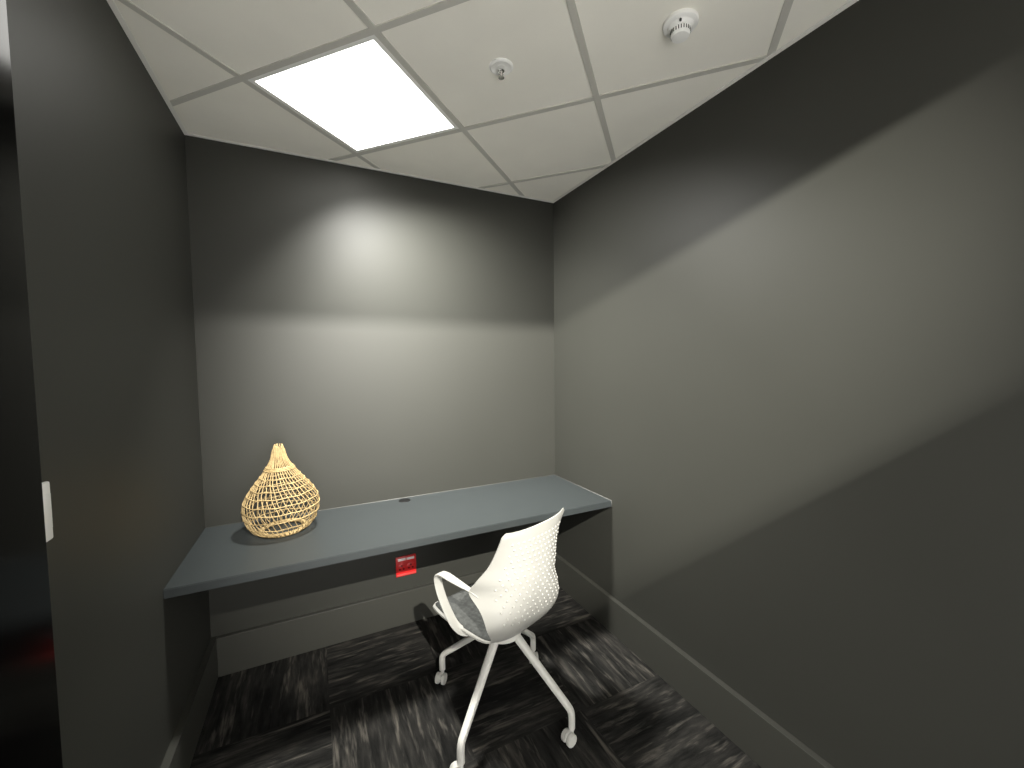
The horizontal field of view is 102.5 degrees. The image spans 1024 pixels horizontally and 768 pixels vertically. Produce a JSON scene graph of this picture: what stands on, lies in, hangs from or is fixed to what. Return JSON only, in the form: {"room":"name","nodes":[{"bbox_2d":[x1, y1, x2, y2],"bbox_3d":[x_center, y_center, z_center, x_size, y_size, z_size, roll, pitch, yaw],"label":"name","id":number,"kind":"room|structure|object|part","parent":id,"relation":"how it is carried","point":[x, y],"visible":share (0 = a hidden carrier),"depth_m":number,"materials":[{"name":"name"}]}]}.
{"room":"small office room","nodes":[
{"label":"small office room","id":0,"kind":"room"},
{"bbox_2d":[6,0,210,767],"bbox_3d":[-1.005,0.121,0.581,0.338,2.750,2.850,-2,3,-26],"label":"wall","id":1,"kind":"structure","parent":0,"point":[101,151],"depth_m":1.11,"materials":[{"name":"grey paint"}]},
{"bbox_2d":[42,481,52,541],"bbox_3d":[-0.931,0.259,0.809,0.012,0.120,0.072,-2,3,-25],"label":"light switch","id":2,"kind":"object","parent":1,"relation":"attached to","point":[45,485],"visible":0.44,"depth_m":0.83,"materials":[{"name":"white plastic"}]},
{"bbox_2d":[160,636,217,767],"bbox_3d":[-0.862,1.389,0.768,0.026,0.194,2.750,-2,3,-25],"label":"baseboard","id":3,"kind":"structure","parent":1,"relation":"attached to","point":[180,752],"depth_m":1.64,"materials":[{"name":"grey paint"}]},
{"bbox_2d":[106,0,858,202],"bbox_3d":[-0.019,-1.106,1.057,1.992,0.004,2.750,-2,3,-26],"label":"trim","id":4,"kind":"structure","parent":1,"relation":"attached to","point":[111,3],"depth_m":1.67,"materials":[{"name":"white metal"}]},
{"bbox_2d":[184,135,554,636],"bbox_3d":[-0.724,0.021,2.356,2.400,2.750,0.100,-2,3,-26],"label":"wall","id":5,"kind":"structure","parent":0,"point":[394,333],"depth_m":2.24,"materials":[{"name":"grey paint"}]},
{"bbox_2d":[216,569,486,676],"bbox_3d":[-0.575,1.296,2.420,1.910,0.194,0.026,-2,3,-26],"label":"baseboard","id":6,"kind":"structure","parent":5,"relation":"attached to","point":[244,649],"depth_m":2.20,"materials":[{"name":"grey paint"}]},
{"bbox_2d":[163,474,611,598],"bbox_3d":[-0.459,0.685,2.127,1.967,0.036,0.600,-2,3,-26],"label":"desk","id":7,"kind":"object","parent":5,"relation":"attached to","point":[227,554],"visible":1,"depth_m":1.94,"materials":[{"name":"laminate"}]},
{"bbox_2d":[241,443,319,537],"bbox_3d":[-1.078,0.483,1.921,0.322,0.409,0.322,-3,4,-34],"label":"lantern","id":8,"kind":"object","parent":7,"relation":"on","point":[277,452],"visible":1,"depth_m":1.88,"materials":[{"name":"wicker"}]},
{"bbox_2d":[396,553,415,576],"bbox_3d":[-0.616,1.057,2.393,0.116,0.116,0.018,-2,3,-26],"label":"wall socket","id":9,"kind":"object","parent":5,"relation":"attached to","point":[405,565],"visible":1,"depth_m":2.39,"materials":[{"name":"red plastic"}]},
{"bbox_2d":[398,564,404,570],"bbox_3d":[-0.638,1.062,2.378,0.042,0.042,0.004,-2,3,-26],"label":"outlet","id":10,"kind":"object","parent":9,"relation":"attached to","point":[401,567],"depth_m":2.38,"materials":[{"name":"red"}]},
{"bbox_2d":[407,562,413,568],"bbox_3d":[-0.591,1.060,2.401,0.042,0.042,0.004,-2,3,-26],"label":"outlet","id":11,"kind":"object","parent":9,"relation":"attached to","point":[410,565],"depth_m":2.40,"materials":[{"name":"red"}]},
{"bbox_2d":[190,586,760,767],"bbox_3d":[-0.084,1.482,1.152,2.400,0.050,2.950,-2,3,-26],"label":"floor","id":12,"kind":"structure","parent":0,"point":[374,700],"depth_m":1.80,"materials":[{"name":"carpet"}]},
{"bbox_2d":[0,0,62,767],"bbox_3d":[-0.336,0.493,0.060,0.040,2.032,0.907,-2,3,-26],"label":"door","id":13,"kind":"structure","parent":12,"relation":"on","point":[30,736],"depth_m":0.42,"materials":[{"name":"black"}]},
{"bbox_2d":[433,508,576,767],"bbox_3d":[-0.061,0.974,1.794,0.554,0.894,0.574,-2,3,-17],"label":"office chair","id":14,"kind":"object","parent":12,"relation":"on","point":[520,585],"visible":1,"depth_m":1.60,"materials":[{"name":"white plastic"}]},
{"bbox_3d":[-0.206,0.881,1.635,0.225,0.245,0.086,1,4,32],"label":"armrest","id":15,"kind":"part","parent":14,"relation":"part of","materials":[{"name":"white plastic"}]},
{"bbox_3d":[-0.195,1.195,1.871,0.344,0.339,0.036,1,4,30],"label":"leg","id":16,"kind":"part","parent":14,"relation":"part of","materials":[{"name":"white"}]},
{"bbox_3d":[-0.118,1.208,1.627,0.036,0.339,0.329,1,4,27],"label":"leg","id":17,"kind":"part","parent":14,"relation":"part of","materials":[{"name":"white"}]},
{"bbox_3d":[0.038,1.189,1.939,0.036,0.339,0.335,1,3,26],"label":"leg","id":18,"kind":"part","parent":14,"relation":"part of","materials":[{"name":"white"}]},
{"bbox_3d":[0.108,1.201,1.700,0.317,0.339,0.036,1,4,29],"label":"leg","id":19,"kind":"part","parent":14,"relation":"part of","materials":[{"name":"white"}]},
{"bbox_2d":[113,0,850,200],"bbox_3d":[-0.019,-1.121,1.056,1.992,0.016,2.750,-2,3,-26],"label":"ceiling","id":20,"kind":"structure","parent":0,"point":[452,49],"depth_m":1.45,"materials":[{"name":"tile"}]},
{"bbox_2d":[248,35,458,152],"bbox_3d":[-0.609,-1.152,1.685,0.574,0.029,0.574,1,3,21],"label":"recessed light","id":21,"kind":"object","parent":20,"relation":"in","point":[358,93],"visible":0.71,"depth_m":1.62,"materials":[{"name":"white plastic"}]},
{"bbox_2d":[118,0,793,195],"bbox_3d":[-0.018,-1.120,1.057,1.989,0.022,2.750,-2,3,-26],"label":"ceiling grid","id":22,"kind":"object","parent":20,"relation":"attached to","point":[372,29],"depth_m":1.49,"materials":[{"name":"grey metal"}]},
{"bbox_2d":[489,58,512,79],"bbox_3d":[-0.038,-1.115,1.471,0.086,0.040,0.086,1,4,30],"label":"sprinkler head","id":23,"kind":"object","parent":20,"relation":"attached to","point":[500,67],"visible":1,"depth_m":1.46},
{"bbox_2d":[662,8,698,43],"bbox_3d":[0.527,-1.107,1.286,0.106,0.048,0.106,-4,4,-43],"label":"smoke detector","id":24,"kind":"object","parent":20,"relation":"attached to","point":[678,26],"visible":1,"depth_m":1.26,"materials":[{"name":"white plastic"}]},
{"bbox_2d":[553,0,1023,767],"bbox_3d":[0.956,0.048,1.533,0.100,2.750,2.850,-2,3,-26],"label":"wall","id":25,"kind":"structure","parent":0,"point":[789,319],"depth_m":1.30,"materials":[{"name":"grey paint"}]},
{"bbox_2d":[555,553,833,767],"bbox_3d":[0.892,1.324,1.620,0.026,0.194,2.750,-2,3,-26],"label":"baseboard","id":26,"kind":"structure","parent":25,"relation":"attached to","point":[755,733],"depth_m":1.78,"materials":[{"name":"grey paint"}]}
]}

